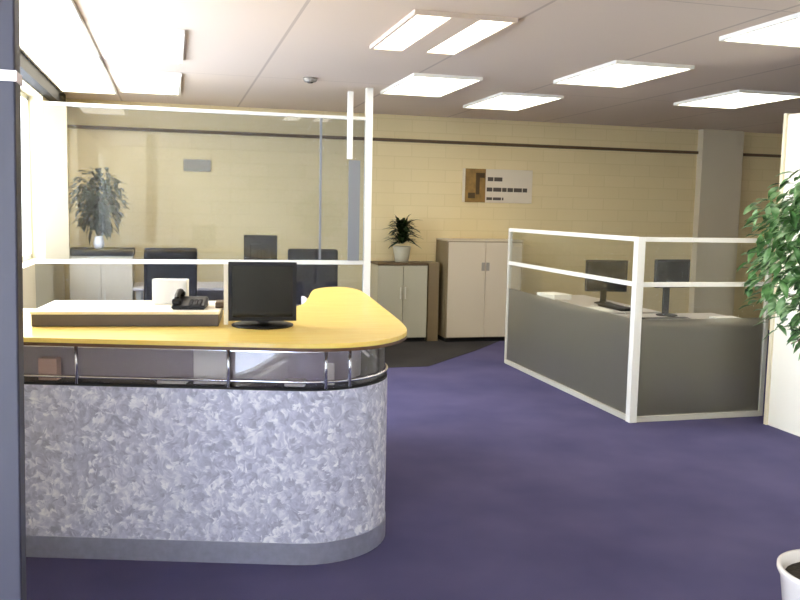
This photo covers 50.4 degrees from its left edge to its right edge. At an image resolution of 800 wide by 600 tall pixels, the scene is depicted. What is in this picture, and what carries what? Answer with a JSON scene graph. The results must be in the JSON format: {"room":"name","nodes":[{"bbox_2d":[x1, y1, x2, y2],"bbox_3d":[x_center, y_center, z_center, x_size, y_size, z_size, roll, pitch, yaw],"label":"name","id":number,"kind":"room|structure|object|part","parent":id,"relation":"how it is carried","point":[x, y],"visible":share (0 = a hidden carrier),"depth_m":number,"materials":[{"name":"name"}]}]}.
{"room":"office reception area","nodes":[
{"label":"office reception area","id":0,"kind":"room"},
{"bbox_2d":[20,79,64,308],"bbox_3d":[-2.324,-0.207,3.634,0.250,2.750,12.220,0,6,-15],"label":"wall","id":1,"kind":"structure","parent":0,"point":[43,284],"depth_m":8.13,"materials":[{"name":"beige paint"}]},
{"bbox_2d":[21,91,31,261],"bbox_3d":[-3.297,-1.052,7.095,0.070,1.540,2.150,0,6,-15],"label":"window","id":2,"kind":"structure","parent":1,"relation":"in","point":[25,157],"depth_m":8.08,"materials":[{"name":"white"}]},
{"bbox_2d":[20,50,65,101],"bbox_3d":[-2.582,-1.692,5.210,0.090,0.140,8.100,0,6,-15],"label":"trim","id":3,"kind":"structure","parent":1,"relation":"attached to","point":[30,73],"depth_m":7.39,"materials":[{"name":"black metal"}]},
{"bbox_2d":[26,330,799,599],"bbox_3d":[2.734,1.165,5.144,10.880,0.104,12.620,0,6,-15],"label":"floor","id":4,"kind":"structure","parent":0,"point":[502,482],"depth_m":4.60,"materials":[{"name":"purple carpet"}]},
{"bbox_2d":[0,0,26,599],"bbox_3d":[-0.702,0.067,1.355,0.185,2.749,0.057,0,6,-15],"label":"door frame","id":5,"kind":"structure","parent":4,"relation":"on","point":[12,424],"depth_m":1.35,"materials":[{"name":"blue paint"}]},
{"bbox_2d":[69,247,134,300],"bbox_3d":[-3.138,0.018,8.992,0.640,1.130,0.438,0,6,-15],"label":"base cabinet","id":6,"kind":"object","parent":4,"relation":"on","point":[116,282],"visible":0.48,"depth_m":8.77,"materials":[{"name":"beige laminate"}]},
{"bbox_3d":[-3.236,0.060,8.763,0.302,0.990,0.015,0,6,-15],"label":"door","id":7,"kind":"part","parent":6,"relation":"part of","materials":[{"name":"beige metal"}]},
{"bbox_2d":[69,167,131,248],"bbox_3d":[-3.131,-0.956,8.819,0.687,0.842,0.508,0,6,-15],"label":"potted plant","id":8,"kind":"object","parent":6,"relation":"on","point":[100,222],"visible":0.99,"depth_m":8.76,"materials":[{"name":"green plant"}]},
{"bbox_3d":[-3.122,-0.866,8.834,0.242,0.443,0.198,0,6,-15],"label":"stem","id":9,"kind":"part","parent":8,"relation":"part of","materials":[{"name":"green plant"}]},
{"bbox_3d":[-3.130,-0.510,8.944,0.640,0.070,0.420,0,6,-15],"label":"panel","id":10,"kind":"part","parent":6,"relation":"part of","materials":[{"name":"black"}]},
{"bbox_3d":[-2.939,0.058,8.843,0.302,0.990,0.015,0,6,-15],"label":"door","id":11,"kind":"part","parent":6,"relation":"part of","materials":[{"name":"white wood"}]},
{"bbox_2d":[144,248,196,300],"bbox_3d":[-2.318,0.061,8.460,0.621,1.188,0.617,-2,7,-24],"label":"office chair","id":12,"kind":"object","parent":4,"relation":"on","point":[151,271],"visible":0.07,"depth_m":8.14,"materials":[{"name":"black fabric"}]},
{"bbox_2d":[35,87,372,356],"bbox_3d":[-1.753,-0.649,7.874,3.040,2.746,0.105,0,6,-15],"label":"glass wall","id":13,"kind":"structure","parent":4,"relation":"on","point":[54,114],"depth_m":7.72,"materials":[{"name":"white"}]},
{"bbox_3d":[-3.037,-1.033,7.505,0.205,1.345,0.045,0,6,-15],"label":"jamb panel","id":14,"kind":"part","parent":13,"relation":"part of","materials":[{"name":"white paint"}]},
{"bbox_3d":[-1.795,-0.355,7.914,2.975,0.040,0.050,0,6,-15],"label":"rail","id":15,"kind":"part","parent":13,"relation":"part of","materials":[{"name":"white metal"}]},
{"bbox_3d":[-1.746,-1.727,7.774,2.930,0.030,0.050,0,6,-15],"label":"rail","id":16,"kind":"part","parent":13,"relation":"part of","materials":[{"name":"white metal"}]},
{"bbox_3d":[-0.321,-0.663,8.275,0.065,2.746,0.070,0,6,-15],"label":"post","id":17,"kind":"part","parent":13,"relation":"part of","materials":[{"name":"white metal"}]},
{"bbox_2d":[23,287,406,564],"bbox_3d":[-1.198,0.559,4.828,2.418,1.020,2.629,0,6,-15],"label":"reception desk","id":18,"kind":"object","parent":4,"relation":"on","point":[121,463],"visible":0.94,"depth_m":3.81,"materials":[{"name":"metal"}]},
{"bbox_2d":[38,356,60,379],"bbox_3d":[-1.579,0.308,3.834,0.085,0.100,0.050,1,6,1],"label":"box","id":19,"kind":"object","parent":18,"relation":"on","point":[46,364],"visible":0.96,"depth_m":3.81,"materials":[{"name":"beige cardboard"}]},
{"bbox_3d":[-1.429,0.281,3.752,0.016,0.179,0.016,0,6,-15],"label":"post","id":20,"kind":"part","parent":18,"relation":"part of","materials":[{"name":"silver metal"}]},
{"bbox_2d":[30,300,222,326],"bbox_3d":[-1.341,0.065,4.282,0.870,0.072,0.490,0,6,-9],"label":"desk riser","id":21,"kind":"object","parent":18,"relation":"on","point":[57,313],"visible":0.83,"depth_m":4.07,"materials":[{"name":"grey laminate"}]},
{"bbox_3d":[-1.340,0.036,4.279,0.870,0.014,0.490,0,6,-9],"label":"panel","id":22,"kind":"part","parent":21,"relation":"part of","materials":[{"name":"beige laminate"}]},
{"bbox_2d":[152,278,188,303],"bbox_3d":[-1.183,-0.044,4.385,0.176,0.128,0.060,1,6,-4],"label":"box","id":23,"kind":"object","parent":21,"relation":"on","point":[163,290],"visible":0.79,"depth_m":4.35,"materials":[{"name":"white cardboard"}]},
{"bbox_2d":[171,289,208,309],"bbox_3d":[-1.045,-0.007,4.236,0.160,0.092,0.175,0,6,-6],"label":"telephone","id":24,"kind":"object","parent":21,"relation":"on","point":[180,301],"visible":1,"depth_m":4.18,"materials":[{"name":"black plastic"}]},
{"bbox_2d":[215,300,223,307],"bbox_3d":[-0.906,0.020,4.300,0.050,0.030,0.120,0,6,-9],"label":"box","id":25,"kind":"object","parent":21,"relation":"on","point":[219,303],"visible":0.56,"depth_m":4.24,"materials":[{"name":"brown cardboard"}]},
{"bbox_2d":[157,380,188,383],"bbox_3d":[-1.020,0.365,3.825,0.130,0.012,0.070,1,6,1],"label":"leaflet","id":26,"kind":"object","parent":18,"relation":"on","point":[158,381],"visible":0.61,"depth_m":3.79,"materials":[{"name":"white paper"}]},
{"bbox_3d":[-0.722,0.143,4.415,1.594,0.017,2.761,6,7,36],"label":"rail","id":27,"kind":"part","parent":18,"relation":"part of","materials":[{"name":"silver metal"}]},
{"bbox_3d":[-1.355,0.182,4.692,1.974,0.179,2.100,0,6,-15],"label":"panel","id":28,"kind":"part","parent":18,"relation":"part of","materials":[{"name":"grey"}]},
{"bbox_3d":[-0.737,0.668,4.474,1.594,0.695,2.751,6,7,36],"label":"panel","id":29,"kind":"part","parent":18,"relation":"part of","materials":[{"name":"metal"}]},
{"bbox_3d":[-0.723,0.284,4.428,1.586,0.014,2.758,6,7,36],"label":"rail","id":30,"kind":"part","parent":18,"relation":"part of","materials":[{"name":"silver metal"}]},
{"bbox_2d":[193,351,225,383],"bbox_3d":[-0.848,0.302,3.798,0.150,0.150,0.006,1,6,1],"label":"card","id":31,"kind":"object","parent":18,"relation":"on","point":[207,364],"visible":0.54,"depth_m":3.79,"materials":[{"name":"white paper"}]},
{"bbox_2d":[23,287,406,348],"bbox_3d":[-1.152,0.062,4.784,2.344,0.020,2.629,0,6,-15],"label":"countertop","id":32,"kind":"structure","parent":18,"relation":"on","point":[330,317],"depth_m":3.94,"materials":[{"name":"yellow wood"}]},
{"bbox_3d":[-0.754,0.296,3.735,0.016,0.179,0.016,0,6,-15],"label":"post","id":33,"kind":"part","parent":18,"relation":"part of","materials":[{"name":"silver metal"}]},
{"bbox_2d":[224,262,296,329],"bbox_3d":[-0.664,-0.031,4.164,0.319,0.315,0.298,4,7,23],"label":"monitor","id":34,"kind":"object","parent":18,"relation":"on","point":[257,295],"visible":1,"depth_m":4.11,"materials":[{"name":"black plastic"}]},
{"bbox_3d":[-0.839,-0.029,4.096,0.020,0.293,0.030,0,6,-9],"label":"trim","id":35,"kind":"part","parent":34,"relation":"part of","materials":[{"name":"white plastic"}]},
{"bbox_2d":[284,378,305,386],"bbox_3d":[-0.469,0.369,3.805,0.090,0.030,0.050,1,6,1],"label":"box","id":36,"kind":"object","parent":18,"relation":"on","point":[289,379],"visible":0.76,"depth_m":3.78,"materials":[{"name":"white paper"}]},
{"bbox_3d":[-0.326,0.303,3.747,0.016,0.179,0.016,0,6,-15],"label":"post","id":37,"kind":"part","parent":18,"relation":"part of","materials":[{"name":"silver metal"}]},
{"bbox_2d":[328,363,334,384],"bbox_3d":[-0.313,0.334,3.831,0.035,0.100,0.006,1,6,2],"label":"card","id":38,"kind":"object","parent":18,"relation":"on","point":[331,366],"visible":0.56,"depth_m":3.83,"materials":[{"name":"white paper"}]},
{"bbox_3d":[-0.224,0.300,3.798,0.016,0.179,0.016,0,6,-15],"label":"post","id":39,"kind":"part","parent":18,"relation":"part of","materials":[{"name":"silver metal"}]},
{"bbox_2d":[132,282,297,309],"bbox_3d":[-1.927,0.200,9.346,1.900,0.740,0.750,0,6,-15],"label":"office desk","id":40,"kind":"object","parent":4,"relation":"on","point":[214,291],"visible":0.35,"depth_m":9.30,"materials":[{"name":"grey"}]},
{"bbox_3d":[-2.706,0.255,8.816,0.050,0.712,0.050,0,6,-15],"label":"leg","id":41,"kind":"part","parent":40,"relation":"part of","materials":[{"name":"silver metal"}]},
{"bbox_3d":[-1.997,0.035,9.603,1.700,0.412,0.015,0,6,-15],"label":"modesty panel","id":42,"kind":"part","parent":40,"relation":"part of","materials":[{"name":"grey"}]},
{"bbox_2d":[244,235,276,259],"bbox_3d":[-1.515,-0.427,9.221,0.360,0.550,0.200,0,6,-6],"label":"monitor","id":43,"kind":"object","parent":40,"relation":"on","point":[256,247],"visible":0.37,"depth_m":9.21,"materials":[{"name":"black plastic"}]},
{"bbox_2d":[288,248,337,304],"bbox_3d":[-0.901,0.050,8.840,0.621,1.188,0.617,1,6,-4],"label":"office chair","id":44,"kind":"object","parent":4,"relation":"on","point":[310,277],"visible":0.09,"depth_m":8.52,"materials":[{"name":"black fabric"}]},
{"bbox_2d":[370,261,428,341],"bbox_3d":[-0.017,0.015,10.404,0.628,0.960,0.414,0,6,-15],"label":"storage cabinet","id":45,"kind":"object","parent":4,"relation":"on","point":[399,288],"visible":0.8,"depth_m":10.23,"materials":[{"name":"beige"}]},
{"bbox_3d":[-0.115,0.025,10.190,0.295,0.862,0.016,0,6,-15],"label":"door","id":46,"kind":"part","parent":45,"relation":"part of","materials":[{"name":"beige laminate"}]},
{"bbox_3d":[-0.010,-0.449,10.362,0.628,0.028,0.398,0,6,-15],"label":"panel","id":47,"kind":"part","parent":45,"relation":"part of","materials":[{"name":"brown wood"}]},
{"bbox_2d":[384,214,422,262],"bbox_3d":[0.040,-0.748,10.256,0.483,0.590,0.496,3,6,14],"label":"potted plant","id":48,"kind":"object","parent":45,"relation":"on","point":[401,253],"visible":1,"depth_m":10.24,"materials":[{"name":"green plant"}]},
{"bbox_3d":[0.020,-0.557,10.325,0.220,0.195,0.220,0,6,-15],"label":"pot","id":49,"kind":"part","parent":48,"relation":"part of","materials":[{"name":"white ceramic"}]},
{"bbox_3d":[0.175,0.022,10.267,0.295,0.862,0.016,0,6,-15],"label":"door","id":50,"kind":"part","parent":45,"relation":"part of","materials":[{"name":"beige laminate"}]},
{"bbox_2d":[421,261,438,340],"bbox_3d":[0.364,0.008,10.538,0.135,0.961,0.330,0,6,-15],"label":"storage cabinet","id":51,"kind":"object","parent":4,"relation":"on","point":[433,267],"visible":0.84,"depth_m":10.38,"materials":[{"name":"brown wood"}]},
{"bbox_2d":[436,238,523,341],"bbox_3d":[0.976,-0.133,10.617,0.978,1.250,0.484,0,6,-15],"label":"storage cabinet","id":52,"kind":"object","parent":4,"relation":"on","point":[472,271],"visible":0.83,"depth_m":10.38,"materials":[{"name":"beige wood"}]},
{"bbox_3d":[0.805,-0.122,10.337,0.471,1.160,0.016,0,6,-15],"label":"door","id":53,"kind":"part","parent":52,"relation":"part of","materials":[{"name":"beige wood"}]},
{"bbox_3d":[0.987,-0.745,10.555,0.978,0.020,0.478,0,6,-15],"label":"panel","id":54,"kind":"part","parent":52,"relation":"part of","materials":[{"name":"beige wood"}]},
{"bbox_3d":[1.264,-0.126,10.459,0.471,1.160,0.016,0,6,-15],"label":"door","id":55,"kind":"part","parent":52,"relation":"part of","materials":[{"name":"beige metal"}]},
{"bbox_2d":[559,295,660,313],"bbox_3d":[1.793,0.395,8.252,0.700,0.740,1.500,0,6,-15],"label":"office desk","id":56,"kind":"object","parent":4,"relation":"on","point":[581,300],"visible":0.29,"depth_m":8.15,"materials":[{"name":"grey"}]},
{"bbox_2d":[537,292,571,299],"bbox_3d":[1.555,-0.043,8.587,0.210,0.050,0.300,-2,7,-26],"label":"paper stack","id":57,"kind":"object","parent":56,"relation":"on","point":[553,295],"visible":0.86,"depth_m":8.48,"materials":[{"name":"white paper"}]},
{"bbox_2d":[587,307,612,311],"bbox_3d":[1.742,0.083,7.620,0.210,0.012,0.300,0,6,-15],"label":"paper stack","id":58,"kind":"object","parent":56,"relation":"on","point":[596,308],"visible":0.43,"depth_m":7.57,"materials":[{"name":"white paper"}]},
{"bbox_2d":[585,260,627,303],"bbox_3d":[1.966,-0.176,8.171,0.400,0.420,0.180,1,6,-4],"label":"monitor","id":59,"kind":"object","parent":56,"relation":"on","point":[618,269],"visible":0.91,"depth_m":8.11,"materials":[{"name":"black plastic"}]},
{"bbox_2d":[598,303,630,310],"bbox_3d":[1.980,0.065,7.776,0.150,0.025,0.440,0,6,-15],"label":"keyboard","id":60,"kind":"object","parent":56,"relation":"on","point":[606,305],"visible":0.95,"depth_m":7.72,"materials":[{"name":"black plastic"}]},
{"bbox_2d":[504,228,772,422],"bbox_3d":[2.028,0.092,7.878,1.210,1.430,2.610,0,6,-15],"label":"cubicle partition","id":61,"kind":"object","parent":4,"relation":"on","point":[634,369],"visible":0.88,"depth_m":6.77,"materials":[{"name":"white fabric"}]},
{"bbox_3d":[1.143,-0.041,8.966,0.036,1.430,0.036,0,6,-15],"label":"post","id":62,"kind":"part","parent":61,"relation":"part of","materials":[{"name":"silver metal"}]},
{"bbox_3d":[1.457,0.784,7.817,0.044,0.045,2.510,0,6,-15],"label":"rail","id":63,"kind":"part","parent":61,"relation":"part of","materials":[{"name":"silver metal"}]},
{"bbox_3d":[1.465,0.387,7.775,0.008,0.755,2.510,0,6,-15],"label":"frosted pane","id":64,"kind":"part","parent":61,"relation":"part of","materials":[{"name":"grey glass"}]},
{"bbox_3d":[1.478,-0.255,7.707,0.032,0.035,2.510,0,6,-15],"label":"rail","id":65,"kind":"part","parent":61,"relation":"part of","materials":[{"name":"white metal"}]},
{"bbox_3d":[1.485,-0.598,7.670,0.040,0.035,2.510,0,6,-15],"label":"rail","id":66,"kind":"part","parent":61,"relation":"part of","materials":[{"name":"white metal"}]},
{"bbox_3d":[1.803,0.234,6.508,0.064,1.430,0.064,0,6,-15],"label":"post","id":67,"kind":"part","parent":61,"relation":"part of","materials":[{"name":"white metal"}]},
{"bbox_3d":[2.356,0.917,6.733,1.110,0.045,0.044,0,6,-15],"label":"rail","id":68,"kind":"part","parent":61,"relation":"part of","materials":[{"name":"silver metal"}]},
{"bbox_3d":[2.364,0.520,6.690,1.110,0.755,0.008,0,6,-15],"label":"frosted pane","id":69,"kind":"part","parent":61,"relation":"part of","materials":[{"name":"grey glass"}]},
{"bbox_3d":[2.377,-0.121,6.622,1.110,0.035,0.032,0,6,-15],"label":"rail","id":70,"kind":"part","parent":61,"relation":"part of","materials":[{"name":"white metal"}]},
{"bbox_3d":[2.384,-0.464,6.586,1.110,0.035,0.040,0,6,-15],"label":"rail","id":71,"kind":"part","parent":61,"relation":"part of","materials":[{"name":"white metal"}]},
{"bbox_3d":[2.923,0.224,6.808,0.036,1.430,0.036,0,6,-15],"label":"post","id":72,"kind":"part","parent":61,"relation":"part of","materials":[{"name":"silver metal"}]},
{"bbox_2d":[616,313,724,318],"bbox_3d":[2.339,0.524,7.143,1.100,0.740,0.720,0,6,-15],"label":"office desk","id":73,"kind":"object","parent":4,"relation":"on","point":[689,315],"visible":0.16,"depth_m":7.34,"materials":[{"name":"grey"}]},
{"bbox_2d":[642,317,692,318],"bbox_3d":[2.176,0.158,6.933,0.440,0.025,0.150,0,6,-15],"label":"keyboard","id":74,"kind":"object","parent":73,"relation":"on","point":[642,317],"visible":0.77,"depth_m":6.92,"materials":[{"name":"black plastic"}]},
{"bbox_2d":[654,259,690,316],"bbox_3d":[2.300,-0.108,7.290,0.340,0.485,0.180,-1,6,-21],"label":"monitor","id":75,"kind":"object","parent":73,"relation":"on","point":[665,270],"visible":0.81,"depth_m":7.24,"materials":[{"name":"black plastic"}]},
{"bbox_2d":[709,316,739,317],"bbox_3d":[2.746,0.160,7.044,0.210,0.020,0.300,0,6,-15],"label":"paper stack","id":76,"kind":"object","parent":73,"relation":"on","point":[709,316],"visible":0.21,"depth_m":7.13,"materials":[{"name":"white paper"}]},
{"bbox_2d":[737,169,799,599],"bbox_3d":[1.593,0.383,2.938,0.901,1.880,0.922,1,6,-1],"label":"potted tree","id":77,"kind":"object","parent":4,"relation":"on","point":[788,563],"visible":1,"depth_m":2.95,"materials":[{"name":"green plant"}]},
{"bbox_3d":[1.538,1.135,2.997,0.406,0.370,0.406,0,6,-15],"label":"pot","id":78,"kind":"part","parent":77,"relation":"part of","materials":[{"name":"white ceramic"}]},
{"bbox_2d":[64,98,782,329],"bbox_3d":[1.163,-0.916,10.956,10.880,2.750,0.200,0,6,-15],"label":"wall","id":79,"kind":"structure","parent":0,"point":[254,185],"depth_m":10.50,"materials":[{"name":"beige paint"}]},
{"bbox_2d":[183,159,210,171],"bbox_3d":[-2.345,-1.555,9.829,0.310,0.140,0.020,0,6,-15],"label":"wall plaque","id":80,"kind":"object","parent":79,"relation":"attached to","point":[195,165],"visible":1,"depth_m":9.82,"materials":[{"name":"beige"}]},
{"bbox_2d":[67,125,780,157],"bbox_3d":[1.262,-1.966,10.746,10.380,0.037,0.030,0,6,-15],"label":"trim","id":81,"kind":"structure","parent":79,"relation":"attached to","point":[68,126],"depth_m":10.37,"materials":[{"name":"brown wood"}]},
{"bbox_2d":[462,168,532,203],"bbox_3d":[1.242,-1.446,10.798,0.940,0.420,0.030,0,6,-15],"label":"wall sign","id":82,"kind":"object","parent":79,"relation":"attached to","point":[478,185],"visible":1,"depth_m":10.79,"materials":[{"name":"beige"}]},
{"bbox_2d":[688,129,743,315],"bbox_3d":[4.320,-0.925,11.636,0.630,2.750,0.120,0,6,-15],"label":"pilaster","id":83,"kind":"object","parent":79,"relation":"attached to","point":[720,156],"visible":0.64,"depth_m":11.56,"materials":[{"name":"beige paint"}]},
{"bbox_2d":[63,0,799,133],"bbox_3d":[2.791,-1.666,4.842,10.880,0.100,12.620,0,6,-15],"label":"ceiling","id":84,"kind":"structure","parent":0,"point":[237,53],"depth_m":6.35,"materials":[{"name":"tile"}]},
{"bbox_2d":[19,0,81,22],"bbox_3d":[-2.097,-1.681,4.665,0.545,0.028,1.200,0,6,-15],"label":"recessed light","id":85,"kind":"object","parent":84,"relation":"in","point":[54,10],"visible":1,"depth_m":5.03,"materials":[{"name":"white plastic"}]},
{"bbox_2d":[20,18,97,54],"bbox_3d":[-2.406,-1.810,5.817,0.545,0.028,1.200,0,6,-15],"label":"recessed light","id":86,"kind":"object","parent":84,"relation":"in","point":[35,34],"visible":0.78,"depth_m":5.85,"materials":[{"name":"white plastic"}]},
{"bbox_2d":[21,50,108,77],"bbox_3d":[-2.715,-1.938,6.969,0.545,0.028,1.200,0,6,-15],"label":"recessed light","id":87,"kind":"object","parent":84,"relation":"in","point":[52,63],"visible":0.84,"depth_m":6.95,"materials":[{"name":"white plastic"}]},
{"bbox_2d":[44,74,116,93],"bbox_3d":[-3.024,-2.067,8.122,0.545,0.028,1.200,0,6,-15],"label":"recessed light","id":88,"kind":"object","parent":84,"relation":"in","point":[64,83],"visible":0.86,"depth_m":8.11,"materials":[{"name":"white plastic"}]},
{"bbox_2d":[90,23,184,63],"bbox_3d":[-1.861,-1.830,6.112,0.590,0.028,1.210,0,6,-15],"label":"recessed light","id":89,"kind":"object","parent":84,"relation":"in","point":[119,42],"visible":1,"depth_m":5.98,"materials":[{"name":"white plastic"}]},
{"bbox_2d":[110,69,181,94],"bbox_3d":[-2.371,-2.043,8.013,0.590,0.028,1.350,0,6,-15],"label":"recessed light","id":90,"kind":"object","parent":84,"relation":"in","point":[127,81],"visible":1,"depth_m":7.88,"materials":[{"name":"white plastic"}]},
{"bbox_2d":[303,77,316,83],"bbox_3d":[-0.802,-1.957,7.585,0.130,0.045,0.130,0,6,-15],"label":"smoke detector","id":91,"kind":"object","parent":84,"relation":"attached to","point":[310,80],"visible":1,"depth_m":7.54,"materials":[{"name":"beige"}]},
{"bbox_2d":[380,73,482,96],"bbox_3d":[0.262,-1.970,7.827,0.620,0.028,1.200,0,6,-15],"label":"recessed light","id":92,"kind":"object","parent":84,"relation":"in","point":[415,84],"visible":1,"depth_m":7.71,"materials":[{"name":"white plastic"}]},
{"bbox_2d":[370,9,517,54],"bbox_3d":[0.244,-1.727,5.538,0.640,0.028,1.160,0,6,-15],"label":"recessed light","id":93,"kind":"object","parent":84,"relation":"in","point":[420,31],"visible":1,"depth_m":5.41,"materials":[{"name":"white plastic"}]},
{"bbox_2d":[375,15,447,49],"bbox_3d":[0.056,-1.728,5.487,0.210,0.018,1.120,0,6,-15],"label":"diffuser","id":94,"kind":"object","parent":93,"relation":"attached to","point":[411,30],"depth_m":5.42,"materials":[{"name":"white plastic"}]},
{"bbox_2d":[428,20,509,53],"bbox_3d":[0.433,-1.732,5.588,0.210,0.018,1.120,0,6,-15],"label":"diffuser","id":95,"kind":"object","parent":93,"relation":"attached to","point":[477,31],"depth_m":5.53,"materials":[{"name":"white plastic"}]},
{"bbox_2d":[463,92,563,110],"bbox_3d":[1.153,-2.061,8.847,0.650,0.028,1.160,0,6,-15],"label":"recessed light","id":96,"kind":"object","parent":84,"relation":"in","point":[513,101],"visible":1,"depth_m":8.74,"materials":[{"name":"white plastic"}]},
{"bbox_2d":[469,95,557,109],"bbox_3d":[1.153,-2.064,8.847,0.610,0.018,1.120,0,6,-15],"label":"diffuser","id":97,"kind":"object","parent":96,"relation":"attached to","point":[495,102],"depth_m":8.79,"materials":[{"name":"white plastic"}]},
{"bbox_2d":[553,60,694,87],"bbox_3d":[1.805,-1.851,6.994,0.670,0.028,1.100,0,6,-15],"label":"recessed light","id":98,"kind":"object","parent":84,"relation":"in","point":[616,73],"visible":1,"depth_m":6.89,"materials":[{"name":"white plastic"}]},
{"bbox_2d":[673,89,799,108],"bbox_3d":[3.302,-1.964,8.341,0.720,0.028,1.060,0,6,-15],"label":"recessed light","id":99,"kind":"object","parent":84,"relation":"in","point":[740,98],"visible":1,"depth_m":8.26,"materials":[{"name":"white plastic"}]},
{"bbox_2d":[681,93,797,107],"bbox_3d":[3.302,-1.967,8.341,0.680,0.018,1.020,0,6,-15],"label":"diffuser","id":100,"kind":"object","parent":99,"relation":"attached to","point":[721,100],"depth_m":8.30,"materials":[{"name":"white plastic"}]},
{"bbox_2d":[719,12,799,47],"bbox_3d":[2.538,-1.625,5.013,0.680,0.028,1.170,0,6,-15],"label":"recessed light","id":101,"kind":"object","parent":84,"relation":"in","point":[784,31],"visible":1,"depth_m":5.29,"materials":[{"name":"white plastic"}]},
{"bbox_2d":[728,18,799,45],"bbox_3d":[2.538,-1.628,5.013,0.640,0.018,1.130,0,6,-15],"label":"diffuser","id":102,"kind":"object","parent":101,"relation":"attached to","point":[780,31],"depth_m":5.29,"materials":[{"name":"white plastic"}]},
{"bbox_2d":[763,113,799,436],"bbox_3d":[3.887,0.187,2.892,0.150,2.370,7.512,0,6,-15],"label":"wall","id":103,"kind":"structure","parent":0,"point":[782,393],"depth_m":6.36,"materials":[{"name":"white paint"}]}
]}

